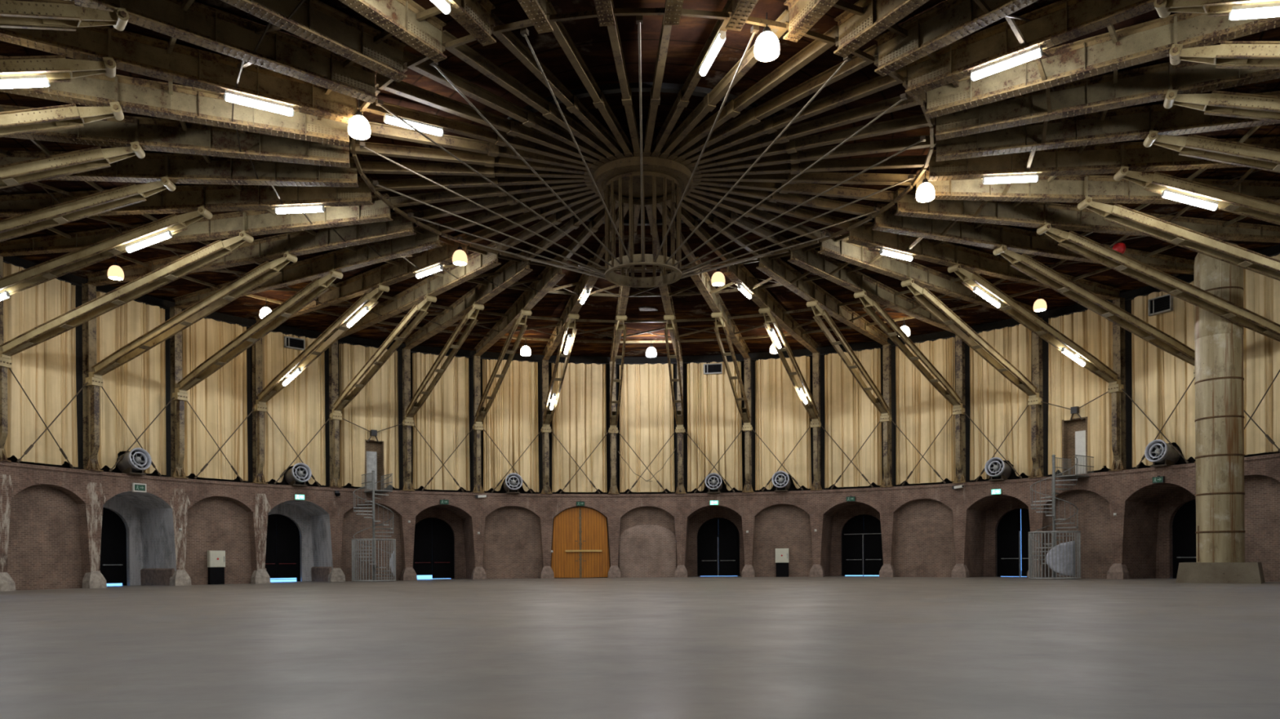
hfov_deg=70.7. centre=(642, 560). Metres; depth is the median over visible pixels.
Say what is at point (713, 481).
fan
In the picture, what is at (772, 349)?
pendant lamp
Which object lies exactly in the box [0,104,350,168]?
girder
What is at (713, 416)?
pleated curtain
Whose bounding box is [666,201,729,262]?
rafter
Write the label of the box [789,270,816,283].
brace
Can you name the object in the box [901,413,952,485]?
rod
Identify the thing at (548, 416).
strut
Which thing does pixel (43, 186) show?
brace
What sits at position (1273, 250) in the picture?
wall
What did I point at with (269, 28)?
brace
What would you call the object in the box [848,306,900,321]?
brace
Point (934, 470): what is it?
rod
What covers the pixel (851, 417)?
pleated curtain
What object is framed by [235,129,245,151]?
brace
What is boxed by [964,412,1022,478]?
rod
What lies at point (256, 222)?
girder
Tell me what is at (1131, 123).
girder
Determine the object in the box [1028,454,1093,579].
stair
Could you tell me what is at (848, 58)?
rod
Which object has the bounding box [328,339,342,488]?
column
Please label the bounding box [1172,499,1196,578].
door
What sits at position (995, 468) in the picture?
fan
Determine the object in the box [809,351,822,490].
column
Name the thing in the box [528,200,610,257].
rafter
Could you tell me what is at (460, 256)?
pendant lamp
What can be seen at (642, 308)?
lamp
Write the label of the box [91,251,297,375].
strut
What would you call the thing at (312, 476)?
rod
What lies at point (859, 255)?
girder
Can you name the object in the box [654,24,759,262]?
rod
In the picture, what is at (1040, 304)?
pendant lamp
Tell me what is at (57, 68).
strut
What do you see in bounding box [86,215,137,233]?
brace
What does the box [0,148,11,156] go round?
brace
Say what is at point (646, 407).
pleated curtain
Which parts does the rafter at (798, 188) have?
joint plate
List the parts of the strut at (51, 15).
channel rail, channel rail, fork plate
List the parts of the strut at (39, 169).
batten plate, channel rail, channel rail, fork plate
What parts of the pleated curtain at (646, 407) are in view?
curtain rail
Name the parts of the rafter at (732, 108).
joint plate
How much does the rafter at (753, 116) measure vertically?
0.350 m
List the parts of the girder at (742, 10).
web plate, splice plate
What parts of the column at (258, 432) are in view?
foot plate, casing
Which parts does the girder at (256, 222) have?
splice plate, splice plate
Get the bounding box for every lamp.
[0,74,50,88]
[0,290,10,301]
[107,256,124,279]
[124,230,172,253]
[223,89,293,115]
[259,297,271,318]
[275,204,324,213]
[282,367,301,386]
[346,306,368,328]
[347,99,370,139]
[383,113,443,136]
[415,263,443,278]
[431,0,450,14]
[452,243,467,265]
[520,343,530,355]
[550,393,555,409]
[564,333,571,355]
[580,288,589,304]
[638,306,657,311]
[646,338,656,357]
[699,30,725,76]
[711,260,724,286]
[737,284,751,298]
[754,12,779,62]
[769,328,781,349]
[769,344,777,353]
[798,386,807,404]
[879,248,912,261]
[900,316,910,336]
[915,170,934,202]
[969,44,1043,80]
[973,285,1000,308]
[982,173,1038,183]
[1033,289,1046,311]
[1061,346,1085,366]
[1160,188,1218,210]
[1228,2,1279,20]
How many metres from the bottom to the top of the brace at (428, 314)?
0.718 m
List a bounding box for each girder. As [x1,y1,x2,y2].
[0,26,357,124]
[0,55,349,146]
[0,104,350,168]
[0,150,358,187]
[0,176,373,217]
[0,193,392,256]
[64,0,377,103]
[84,208,416,286]
[172,222,442,309]
[221,0,407,82]
[253,232,471,322]
[332,242,501,339]
[338,0,446,62]
[403,248,533,349]
[447,0,496,45]
[473,255,564,356]
[517,0,553,33]
[542,257,598,360]
[593,0,615,26]
[609,266,630,361]
[658,268,682,360]
[662,0,683,25]
[690,256,750,358]
[723,253,819,353]
[725,0,758,31]
[755,246,889,345]
[783,0,838,42]
[787,239,960,333]
[817,229,1040,318]
[833,0,928,57]
[846,217,1122,300]
[871,203,1194,275]
[874,0,1038,76]
[895,187,1279,243]
[905,0,1155,97]
[914,169,1279,204]
[924,12,1279,119]
[928,136,1279,181]
[935,60,1279,140]
[936,90,1279,161]
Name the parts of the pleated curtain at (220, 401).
curtain rail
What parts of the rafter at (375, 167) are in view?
joint plate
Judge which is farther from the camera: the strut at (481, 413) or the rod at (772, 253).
the strut at (481, 413)
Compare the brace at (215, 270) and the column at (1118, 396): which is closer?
the brace at (215, 270)
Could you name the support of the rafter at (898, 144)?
attached to the hub
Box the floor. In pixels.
[0,575,1279,718]
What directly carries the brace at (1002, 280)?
attached to the girder at (859, 255)
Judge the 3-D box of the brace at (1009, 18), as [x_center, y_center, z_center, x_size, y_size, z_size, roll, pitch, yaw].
[9.051,-13.331,22.138,1.942,0.725,0.170,0,0,-44]
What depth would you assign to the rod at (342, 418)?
53.57 m
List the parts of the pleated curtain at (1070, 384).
curtain rail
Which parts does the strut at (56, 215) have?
batten plate, channel rail, channel rail, fork plate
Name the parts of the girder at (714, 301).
splice plate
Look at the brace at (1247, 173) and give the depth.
31.52 m
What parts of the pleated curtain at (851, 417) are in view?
curtain rail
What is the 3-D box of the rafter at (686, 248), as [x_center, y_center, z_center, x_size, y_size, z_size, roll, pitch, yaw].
[1.397,-13.457,36.878,0.270,0.350,7.980,0,0,14]
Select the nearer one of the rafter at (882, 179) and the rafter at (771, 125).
the rafter at (771, 125)
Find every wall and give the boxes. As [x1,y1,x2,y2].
[0,453,1279,591]
[3,244,1279,493]
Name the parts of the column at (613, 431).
casing, foot plate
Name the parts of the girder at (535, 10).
splice plate, web plate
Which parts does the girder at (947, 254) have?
splice plate, splice plate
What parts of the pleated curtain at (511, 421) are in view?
curtain rail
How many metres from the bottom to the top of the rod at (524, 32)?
3.318 m
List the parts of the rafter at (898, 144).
joint plate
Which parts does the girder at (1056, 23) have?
splice plate, web plate, splice plate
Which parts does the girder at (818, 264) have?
splice plate, splice plate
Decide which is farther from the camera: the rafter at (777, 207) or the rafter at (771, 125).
the rafter at (777, 207)
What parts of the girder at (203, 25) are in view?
splice plate, web plate, splice plate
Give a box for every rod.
[8,368,73,468]
[16,382,87,462]
[101,386,161,476]
[108,396,173,472]
[186,400,243,482]
[194,408,254,479]
[266,411,319,487]
[274,417,330,484]
[342,417,371,432]
[360,142,607,270]
[373,180,604,274]
[375,98,612,266]
[377,422,403,432]
[407,212,604,276]
[413,425,463,492]
[421,428,472,490]
[429,59,621,263]
[457,236,605,279]
[483,428,533,493]
[491,431,541,493]
[515,253,604,279]
[520,26,631,262]
[551,431,599,493]
[560,431,608,493]
[577,262,604,275]
[618,432,667,493]
[626,431,675,493]
[635,15,644,261]
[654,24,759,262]
[665,53,852,263]
[673,93,907,266]
[679,135,925,269]
[680,232,831,278]
[680,250,773,279]
[681,174,914,273]
[681,207,879,275]
[681,262,711,274]
[684,431,734,492]
[693,430,742,493]
[752,429,803,490]
[761,426,810,492]
[821,425,873,487]
[830,421,879,488]
[891,419,946,484]
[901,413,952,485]
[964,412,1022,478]
[975,404,1028,481]
[1040,401,1071,409]
[1077,391,1107,408]
[1121,388,1189,463]
[1135,377,1195,468]
[1244,369,1279,429]
[1244,410,1279,452]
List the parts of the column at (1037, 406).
casing, foot plate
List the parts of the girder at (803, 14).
splice plate, web plate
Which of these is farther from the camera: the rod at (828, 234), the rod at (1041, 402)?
the rod at (1041, 402)
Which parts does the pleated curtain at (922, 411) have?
curtain rail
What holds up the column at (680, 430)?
on the wall at (51, 517)
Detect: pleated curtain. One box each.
[3,260,81,466]
[96,289,169,475]
[182,316,250,480]
[262,330,326,485]
[337,342,402,488]
[410,351,472,491]
[480,357,542,492]
[548,361,609,493]
[615,363,676,492]
[683,360,744,492]
[751,355,812,490]
[819,346,882,488]
[890,336,955,484]
[966,324,1032,480]
[1042,309,1113,475]
[1124,280,1195,467]
[1243,252,1279,455]
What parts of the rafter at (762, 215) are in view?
joint plate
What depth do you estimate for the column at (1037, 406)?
49.30 m
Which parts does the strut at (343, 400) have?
batten plate, batten plate, batten plate, fork plate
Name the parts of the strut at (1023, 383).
fork plate, batten plate, batten plate, batten plate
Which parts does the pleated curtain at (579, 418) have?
curtain rail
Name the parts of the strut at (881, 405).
fork plate, batten plate, batten plate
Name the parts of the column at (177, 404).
foot plate, casing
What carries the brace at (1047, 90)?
attached to the girder at (1151, 83)
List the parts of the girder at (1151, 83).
splice plate, splice plate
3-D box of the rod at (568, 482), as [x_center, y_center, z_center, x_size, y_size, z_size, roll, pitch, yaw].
[-3.792,-6.456,59.123,3.271,4.111,0.112,0,0,-4]
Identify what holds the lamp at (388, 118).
hanging from the rafter at (447, 124)
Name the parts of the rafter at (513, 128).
joint plate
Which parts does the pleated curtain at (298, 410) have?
curtain rail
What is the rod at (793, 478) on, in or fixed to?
attached to the column at (747, 428)
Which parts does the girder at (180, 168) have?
splice plate, web plate, splice plate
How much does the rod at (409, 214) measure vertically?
3.318 m
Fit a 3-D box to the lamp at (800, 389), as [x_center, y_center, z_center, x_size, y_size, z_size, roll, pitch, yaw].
[9.601,-9.857,53.847,0.189,0.751,1.749,0,0,23]
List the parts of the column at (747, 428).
casing, foot plate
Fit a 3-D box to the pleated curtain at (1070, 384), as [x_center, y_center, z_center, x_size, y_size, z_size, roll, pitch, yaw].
[23.288,-9.003,47.908,0.317,8.556,4.276,0,0,-36]
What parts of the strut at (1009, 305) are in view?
fork plate, batten plate, batten plate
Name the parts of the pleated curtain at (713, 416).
curtain rail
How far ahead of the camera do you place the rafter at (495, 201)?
33.73 m
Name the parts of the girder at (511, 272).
splice plate, splice plate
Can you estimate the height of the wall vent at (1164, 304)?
0.800 m
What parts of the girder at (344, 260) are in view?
splice plate, splice plate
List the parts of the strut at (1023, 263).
fork plate, batten plate, batten plate, batten plate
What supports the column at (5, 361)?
on the wall at (51, 517)
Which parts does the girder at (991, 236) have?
splice plate, splice plate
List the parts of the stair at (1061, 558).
handrail, landing rail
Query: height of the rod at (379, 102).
3.318 m
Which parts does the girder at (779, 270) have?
splice plate, splice plate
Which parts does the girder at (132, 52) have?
splice plate, splice plate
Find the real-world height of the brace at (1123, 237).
0.718 m
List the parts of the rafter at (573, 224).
joint plate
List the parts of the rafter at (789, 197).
joint plate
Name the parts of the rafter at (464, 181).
joint plate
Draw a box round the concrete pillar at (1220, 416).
[1175,241,1265,583]
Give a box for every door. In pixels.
[99,507,126,586]
[265,514,300,581]
[362,439,384,489]
[413,517,453,578]
[551,506,609,577]
[697,517,739,576]
[841,514,883,576]
[996,508,1030,577]
[1062,417,1092,475]
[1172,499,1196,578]
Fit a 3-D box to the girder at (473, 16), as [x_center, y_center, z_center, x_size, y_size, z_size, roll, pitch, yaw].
[-7.419,-13.236,13.836,0.382,0.908,18.570,0,0,23]
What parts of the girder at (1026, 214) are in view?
splice plate, splice plate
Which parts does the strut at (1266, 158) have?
fork plate, channel rail, channel rail, batten plate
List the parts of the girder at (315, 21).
web plate, splice plate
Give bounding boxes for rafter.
[350,140,594,176]
[357,98,599,168]
[357,161,591,179]
[368,121,596,172]
[370,175,592,191]
[374,72,605,166]
[389,182,591,207]
[403,49,611,163]
[412,186,592,221]
[437,189,594,234]
[441,30,617,160]
[465,192,598,244]
[489,13,625,159]
[495,196,604,253]
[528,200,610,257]
[546,0,633,157]
[559,203,618,264]
[591,205,629,267]
[607,0,639,156]
[625,206,640,268]
[642,0,671,156]
[645,206,662,268]
[650,0,732,157]
[656,204,696,266]
[658,9,789,158]
[666,25,838,160]
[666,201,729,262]
[673,44,878,162]
[675,199,761,255]
[679,66,907,165]
[683,195,792,249]
[684,92,926,168]
[687,191,822,240]
[688,113,935,171]
[691,133,935,174]
[691,188,850,230]
[693,155,928,177]
[693,172,915,185]
[693,181,897,202]
[693,184,875,216]
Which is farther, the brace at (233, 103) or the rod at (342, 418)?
the rod at (342, 418)
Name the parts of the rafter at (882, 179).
joint plate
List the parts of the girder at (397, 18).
web plate, splice plate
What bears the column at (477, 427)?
on the wall at (51, 517)
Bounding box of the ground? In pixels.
[106,575,431,584]
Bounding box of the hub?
[591,146,693,288]
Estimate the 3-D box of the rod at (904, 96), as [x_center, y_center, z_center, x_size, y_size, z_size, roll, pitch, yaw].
[4.314,-11.664,28.164,8.091,3.318,0.160,0,0,37]
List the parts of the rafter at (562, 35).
joint plate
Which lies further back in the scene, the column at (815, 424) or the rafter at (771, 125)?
the column at (815, 424)
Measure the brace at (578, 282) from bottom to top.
0.725 m
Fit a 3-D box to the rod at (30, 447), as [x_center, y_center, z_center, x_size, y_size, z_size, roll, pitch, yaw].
[-26.443,-6.298,40.517,0.109,4.109,3.269,0,0,23]
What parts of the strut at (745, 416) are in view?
fork plate, batten plate, batten plate, channel rail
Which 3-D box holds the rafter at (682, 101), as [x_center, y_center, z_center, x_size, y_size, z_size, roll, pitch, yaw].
[1.297,-13.456,25.774,0.270,0.350,7.980,0,0,-13]
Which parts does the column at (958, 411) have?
casing, foot plate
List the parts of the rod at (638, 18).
rod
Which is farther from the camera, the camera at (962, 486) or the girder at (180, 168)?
the camera at (962, 486)
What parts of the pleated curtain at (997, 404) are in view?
curtain rail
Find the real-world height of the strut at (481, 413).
4.114 m
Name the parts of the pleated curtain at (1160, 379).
curtain rail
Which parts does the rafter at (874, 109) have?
joint plate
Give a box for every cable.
[617,451,652,481]
[645,448,675,481]
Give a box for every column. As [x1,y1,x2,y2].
[0,255,12,462]
[81,282,103,471]
[168,306,188,479]
[250,324,267,484]
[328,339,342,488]
[400,348,414,491]
[471,355,484,493]
[540,360,552,493]
[608,361,619,493]
[675,360,686,493]
[742,358,754,492]
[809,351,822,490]
[880,342,893,487]
[952,334,967,483]
[1027,317,1043,478]
[1107,297,1128,471]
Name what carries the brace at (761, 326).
attached to the girder at (714, 301)
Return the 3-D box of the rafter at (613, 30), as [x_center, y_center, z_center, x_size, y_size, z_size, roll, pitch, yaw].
[-0.485,-13.444,25.650,0.270,0.350,7.980,0,0,5]
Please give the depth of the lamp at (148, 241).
32.85 m
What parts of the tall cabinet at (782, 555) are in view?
door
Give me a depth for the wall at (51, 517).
52.22 m
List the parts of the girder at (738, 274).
splice plate, splice plate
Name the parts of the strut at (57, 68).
channel rail, channel rail, fork plate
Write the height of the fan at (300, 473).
1.280 m
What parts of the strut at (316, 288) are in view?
batten plate, batten plate, batten plate, fork plate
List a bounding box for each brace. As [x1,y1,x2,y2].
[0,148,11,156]
[31,181,74,203]
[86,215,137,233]
[146,244,193,257]
[209,268,260,288]
[231,102,234,121]
[235,60,251,88]
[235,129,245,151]
[249,159,262,178]
[252,22,282,54]
[270,286,322,303]
[271,185,286,203]
[286,0,305,19]
[302,213,312,223]
[326,300,385,315]
[331,225,348,241]
[364,240,384,257]
[391,311,444,325]
[399,253,422,269]
[443,264,461,279]
[449,319,502,332]
[471,271,500,286]
[506,324,559,336]
[510,277,541,292]
[548,280,582,295]
[565,326,614,337]
[588,284,620,297]
[621,327,671,337]
[628,286,661,297]
[668,284,701,297]
[676,326,725,337]
[707,281,737,294]
[732,322,783,334]
[749,276,778,289]
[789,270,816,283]
[789,315,841,330]
[828,261,851,275]
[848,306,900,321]
[867,249,883,264]
[905,235,923,251]
[907,293,959,311]
[940,219,956,235]
[968,279,1020,297]
[973,0,991,13]
[973,200,988,217]
[1001,182,1012,195]
[1004,13,1030,47]
[1025,151,1035,170]
[1029,259,1079,280]
[1035,51,1049,80]
[1040,120,1048,143]
[1045,86,1053,113]
[1100,235,1146,248]
[1156,204,1199,222]
[1222,168,1261,191]
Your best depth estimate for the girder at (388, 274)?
41.65 m
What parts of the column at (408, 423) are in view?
foot plate, casing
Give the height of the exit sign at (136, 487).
0.420 m
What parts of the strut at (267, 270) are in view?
batten plate, batten plate, batten plate, fork plate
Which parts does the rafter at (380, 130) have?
joint plate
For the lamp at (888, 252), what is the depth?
37.61 m
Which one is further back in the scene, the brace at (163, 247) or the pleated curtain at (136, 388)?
the pleated curtain at (136, 388)
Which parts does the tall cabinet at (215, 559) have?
door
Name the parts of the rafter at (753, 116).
joint plate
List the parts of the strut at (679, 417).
fork plate, channel rail, batten plate, batten plate, channel rail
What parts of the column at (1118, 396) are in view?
casing, foot plate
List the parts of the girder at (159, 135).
splice plate, web plate, splice plate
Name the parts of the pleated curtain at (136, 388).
curtain rail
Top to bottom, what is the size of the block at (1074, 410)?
0.716 m
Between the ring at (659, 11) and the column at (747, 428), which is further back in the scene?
the column at (747, 428)
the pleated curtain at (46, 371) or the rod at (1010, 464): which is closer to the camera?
the pleated curtain at (46, 371)
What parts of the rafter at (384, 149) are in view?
joint plate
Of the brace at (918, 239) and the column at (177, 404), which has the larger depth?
the column at (177, 404)
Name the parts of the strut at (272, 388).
batten plate, batten plate, fork plate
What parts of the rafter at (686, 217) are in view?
joint plate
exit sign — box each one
[132,483,146,492]
[294,493,304,500]
[439,498,448,504]
[576,501,584,506]
[709,499,718,505]
[846,495,855,502]
[991,488,1001,494]
[1152,475,1164,483]
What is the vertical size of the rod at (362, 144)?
3.318 m
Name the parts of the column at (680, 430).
casing, foot plate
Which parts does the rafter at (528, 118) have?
joint plate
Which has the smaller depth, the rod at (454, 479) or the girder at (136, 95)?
the girder at (136, 95)
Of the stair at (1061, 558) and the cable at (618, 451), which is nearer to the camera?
the stair at (1061, 558)
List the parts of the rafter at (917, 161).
joint plate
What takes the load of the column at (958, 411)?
on the wall at (51, 517)
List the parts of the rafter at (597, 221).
joint plate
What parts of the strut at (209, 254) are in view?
batten plate, batten plate, batten plate, fork plate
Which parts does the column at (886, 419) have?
casing, foot plate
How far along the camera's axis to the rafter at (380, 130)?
29.00 m
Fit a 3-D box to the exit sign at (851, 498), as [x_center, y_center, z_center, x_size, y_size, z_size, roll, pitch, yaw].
[12.980,-3.878,56.100,0.560,0.350,0.140,0,0,27]
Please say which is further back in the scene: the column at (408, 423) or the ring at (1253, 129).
the column at (408, 423)
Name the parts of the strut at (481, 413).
channel rail, batten plate, batten plate, fork plate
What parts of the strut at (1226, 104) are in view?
fork plate, channel rail, channel rail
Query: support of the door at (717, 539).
in the wall at (51, 517)
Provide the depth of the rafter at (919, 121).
28.79 m
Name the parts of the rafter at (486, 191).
joint plate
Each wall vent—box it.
[284,336,305,351]
[703,363,722,374]
[1147,293,1173,315]
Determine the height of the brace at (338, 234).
0.725 m
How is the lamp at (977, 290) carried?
attached to the strut at (1009, 305)
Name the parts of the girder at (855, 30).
splice plate, web plate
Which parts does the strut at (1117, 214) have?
fork plate, batten plate, channel rail, channel rail, batten plate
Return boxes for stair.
[351,470,395,582]
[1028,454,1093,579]
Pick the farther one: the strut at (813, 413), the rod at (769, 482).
the rod at (769, 482)
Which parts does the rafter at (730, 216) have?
joint plate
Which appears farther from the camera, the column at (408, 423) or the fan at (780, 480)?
the fan at (780, 480)
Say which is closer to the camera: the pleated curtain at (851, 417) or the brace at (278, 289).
the brace at (278, 289)
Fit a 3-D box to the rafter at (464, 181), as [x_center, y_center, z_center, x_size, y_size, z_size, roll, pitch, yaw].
[-5.674,-13.408,31.837,7.980,0.350,0.270,0,0,5]
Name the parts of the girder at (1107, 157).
splice plate, splice plate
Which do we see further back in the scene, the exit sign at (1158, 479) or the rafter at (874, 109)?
the exit sign at (1158, 479)
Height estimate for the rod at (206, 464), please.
4.112 m
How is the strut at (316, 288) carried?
attached to the column at (177, 404)
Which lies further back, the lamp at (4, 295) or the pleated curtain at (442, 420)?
the pleated curtain at (442, 420)
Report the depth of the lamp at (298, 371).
47.26 m
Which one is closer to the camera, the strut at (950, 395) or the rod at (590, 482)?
the strut at (950, 395)
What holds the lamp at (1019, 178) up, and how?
attached to the girder at (1107, 157)
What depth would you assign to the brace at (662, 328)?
52.24 m
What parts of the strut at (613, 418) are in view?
channel rail, fork plate, channel rail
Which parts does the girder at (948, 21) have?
splice plate, web plate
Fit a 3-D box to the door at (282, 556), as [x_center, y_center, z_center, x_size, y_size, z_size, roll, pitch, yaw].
[-21.746,-0.860,53.582,3.000,4.220,0.242,0,0,-44]
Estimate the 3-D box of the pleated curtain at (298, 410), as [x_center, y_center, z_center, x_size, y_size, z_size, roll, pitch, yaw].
[-19.952,-8.700,51.701,4.274,8.556,0.390,0,0,-44]
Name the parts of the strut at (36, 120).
channel rail, channel rail, fork plate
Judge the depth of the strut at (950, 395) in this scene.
47.31 m
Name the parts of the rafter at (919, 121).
joint plate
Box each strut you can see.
[0,0,128,31]
[0,54,115,82]
[0,101,124,137]
[0,141,145,188]
[0,175,175,241]
[0,204,212,295]
[0,230,253,355]
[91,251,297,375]
[177,268,342,391]
[257,282,389,402]
[333,293,436,411]
[404,302,484,417]
[475,307,532,422]
[542,311,579,424]
[609,314,627,426]
[662,315,683,425]
[711,310,750,422]
[758,305,818,419]
[806,298,888,413]
[853,288,961,406]
[901,277,1037,395]
[947,262,1118,382]
[992,244,1195,365]
[1036,222,1279,342]
[1077,195,1279,280]
[1113,164,1279,225]
[1142,129,1279,173]
[1153,0,1279,17]
[1163,88,1279,121]
[1168,40,1279,69]
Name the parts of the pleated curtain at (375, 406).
curtain rail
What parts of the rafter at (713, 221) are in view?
joint plate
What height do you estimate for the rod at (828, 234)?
3.318 m
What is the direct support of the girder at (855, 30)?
attached to the ceiling
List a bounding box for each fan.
[116,448,151,475]
[284,462,311,486]
[503,473,522,493]
[704,472,722,493]
[771,471,791,491]
[984,457,1011,480]
[1144,439,1180,466]
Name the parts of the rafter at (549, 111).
joint plate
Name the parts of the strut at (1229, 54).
fork plate, channel rail, channel rail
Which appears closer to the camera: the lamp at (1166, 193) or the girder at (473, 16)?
the girder at (473, 16)
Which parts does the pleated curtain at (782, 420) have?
curtain rail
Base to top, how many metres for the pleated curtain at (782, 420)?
8.556 m
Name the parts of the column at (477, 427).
foot plate, casing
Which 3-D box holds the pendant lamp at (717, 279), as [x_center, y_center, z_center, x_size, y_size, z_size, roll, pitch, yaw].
[3.422,-12.984,40.623,0.630,1.085,0.630,0,0,1]
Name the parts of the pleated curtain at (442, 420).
curtain rail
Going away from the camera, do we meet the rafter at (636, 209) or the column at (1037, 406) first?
the rafter at (636, 209)
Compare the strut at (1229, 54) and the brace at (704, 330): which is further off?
the brace at (704, 330)
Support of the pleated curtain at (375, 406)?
attached to the column at (408, 423)
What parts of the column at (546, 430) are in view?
casing, foot plate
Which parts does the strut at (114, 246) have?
batten plate, channel rail, batten plate, fork plate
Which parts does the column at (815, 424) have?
casing, foot plate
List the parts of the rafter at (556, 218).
joint plate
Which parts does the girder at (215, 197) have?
splice plate, splice plate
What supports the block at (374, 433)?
hanging from the rod at (402, 423)
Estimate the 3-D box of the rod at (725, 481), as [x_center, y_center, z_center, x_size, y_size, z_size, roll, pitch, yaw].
[4.418,-6.513,59.049,3.272,4.112,0.114,0,0,5]
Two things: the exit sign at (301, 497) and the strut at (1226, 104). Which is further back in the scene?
the exit sign at (301, 497)
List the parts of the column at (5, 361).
casing, foot plate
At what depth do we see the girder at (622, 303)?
46.55 m
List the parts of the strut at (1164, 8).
fork plate, channel rail, channel rail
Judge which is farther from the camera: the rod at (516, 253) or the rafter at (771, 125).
the rod at (516, 253)
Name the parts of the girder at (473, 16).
web plate, splice plate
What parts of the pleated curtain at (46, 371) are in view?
curtain rail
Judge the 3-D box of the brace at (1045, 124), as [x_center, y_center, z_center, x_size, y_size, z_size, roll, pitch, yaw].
[12.243,-13.353,27.243,0.170,0.725,1.942,0,0,19]
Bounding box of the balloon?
[1112,242,1125,253]
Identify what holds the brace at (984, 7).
attached to the girder at (948, 21)
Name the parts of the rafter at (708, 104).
joint plate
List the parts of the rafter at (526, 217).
joint plate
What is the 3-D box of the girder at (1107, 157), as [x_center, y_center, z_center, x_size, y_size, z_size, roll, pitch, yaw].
[18.957,-13.421,29.675,18.570,0.908,0.380,0,0,5]
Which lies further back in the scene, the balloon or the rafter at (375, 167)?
the balloon
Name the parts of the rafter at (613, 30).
joint plate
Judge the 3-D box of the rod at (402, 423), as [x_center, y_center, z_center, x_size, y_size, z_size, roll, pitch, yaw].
[-15.338,-8.094,54.811,1.643,0.689,0.052,0,0,-26]
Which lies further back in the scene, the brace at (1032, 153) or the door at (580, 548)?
the door at (580, 548)
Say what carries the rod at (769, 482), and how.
attached to the column at (815, 424)
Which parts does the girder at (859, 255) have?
splice plate, splice plate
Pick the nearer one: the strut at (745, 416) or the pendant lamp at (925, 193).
the pendant lamp at (925, 193)
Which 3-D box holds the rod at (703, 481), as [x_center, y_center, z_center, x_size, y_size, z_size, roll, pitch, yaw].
[4.982,-6.517,58.954,3.272,4.111,0.114,0,0,14]
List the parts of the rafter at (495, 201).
joint plate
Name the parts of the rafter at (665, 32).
joint plate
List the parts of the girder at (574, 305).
splice plate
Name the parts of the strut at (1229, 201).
fork plate, channel rail, channel rail, batten plate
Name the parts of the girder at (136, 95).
splice plate, web plate, splice plate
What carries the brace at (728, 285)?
attached to the girder at (714, 301)
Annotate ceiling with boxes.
[0,0,1279,356]
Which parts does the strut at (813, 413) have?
fork plate, batten plate, batten plate, channel rail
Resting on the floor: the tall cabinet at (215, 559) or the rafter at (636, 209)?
the tall cabinet at (215, 559)
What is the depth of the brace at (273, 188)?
32.00 m
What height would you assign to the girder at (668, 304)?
0.908 m
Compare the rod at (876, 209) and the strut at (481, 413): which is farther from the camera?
the strut at (481, 413)
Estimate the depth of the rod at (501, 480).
58.10 m
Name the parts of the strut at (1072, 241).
fork plate, batten plate, batten plate, batten plate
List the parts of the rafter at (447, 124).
joint plate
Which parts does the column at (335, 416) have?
foot plate, casing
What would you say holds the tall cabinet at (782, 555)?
on the floor
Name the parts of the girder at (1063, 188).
splice plate, splice plate, web plate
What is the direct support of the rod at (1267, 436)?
attached to the column
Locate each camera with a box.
[334,490,340,496]
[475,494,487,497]
[951,484,963,488]
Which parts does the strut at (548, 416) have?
channel rail, batten plate, channel rail, batten plate, fork plate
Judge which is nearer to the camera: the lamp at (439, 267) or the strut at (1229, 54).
the strut at (1229, 54)
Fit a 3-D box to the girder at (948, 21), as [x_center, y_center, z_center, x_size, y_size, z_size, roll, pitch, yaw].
[12.234,-13.374,16.768,0.381,0.908,18.570,0,0,-40]
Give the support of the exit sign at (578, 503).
attached to the wall at (51, 517)
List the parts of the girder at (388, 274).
splice plate, splice plate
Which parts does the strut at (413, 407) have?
batten plate, batten plate, fork plate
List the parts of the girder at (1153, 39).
splice plate, splice plate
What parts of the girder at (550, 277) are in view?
splice plate, splice plate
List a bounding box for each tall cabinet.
[207,551,225,584]
[775,548,789,577]
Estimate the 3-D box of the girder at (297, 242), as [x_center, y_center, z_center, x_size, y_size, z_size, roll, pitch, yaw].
[-17.485,-13.166,38.772,18.570,0.908,0.382,0,0,23]
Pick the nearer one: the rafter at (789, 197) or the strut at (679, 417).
the rafter at (789, 197)
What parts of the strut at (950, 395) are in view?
fork plate, batten plate, batten plate, batten plate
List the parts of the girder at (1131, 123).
splice plate, web plate, splice plate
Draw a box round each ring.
[0,105,1260,322]
[46,215,1247,343]
[167,0,1117,297]
[317,0,967,272]
[351,7,933,270]
[496,82,785,226]
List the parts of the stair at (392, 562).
handrail, landing rail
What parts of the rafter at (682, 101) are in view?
joint plate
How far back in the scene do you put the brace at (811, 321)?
50.21 m
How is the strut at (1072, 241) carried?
attached to the column
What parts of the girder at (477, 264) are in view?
splice plate, splice plate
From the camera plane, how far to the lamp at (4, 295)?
33.34 m
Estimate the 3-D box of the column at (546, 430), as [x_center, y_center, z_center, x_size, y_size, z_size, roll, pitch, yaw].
[-6.280,-8.758,58.778,0.720,8.800,0.920,0,0,-13]
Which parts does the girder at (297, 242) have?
splice plate, splice plate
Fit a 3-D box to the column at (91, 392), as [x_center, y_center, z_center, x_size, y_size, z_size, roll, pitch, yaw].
[-25.871,-8.621,42.348,0.920,8.800,0.720,0,0,23]
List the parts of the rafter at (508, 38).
joint plate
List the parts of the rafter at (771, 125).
joint plate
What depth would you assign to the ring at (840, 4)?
25.58 m
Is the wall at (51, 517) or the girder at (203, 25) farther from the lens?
the wall at (51, 517)
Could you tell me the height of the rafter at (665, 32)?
0.350 m
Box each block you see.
[367,430,378,442]
[1069,406,1082,421]
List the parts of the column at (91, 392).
foot plate, casing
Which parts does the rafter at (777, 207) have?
joint plate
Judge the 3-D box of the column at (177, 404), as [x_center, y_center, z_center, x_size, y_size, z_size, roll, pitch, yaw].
[-23.829,-8.635,46.267,0.920,8.800,0.720,0,0,32]
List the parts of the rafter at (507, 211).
joint plate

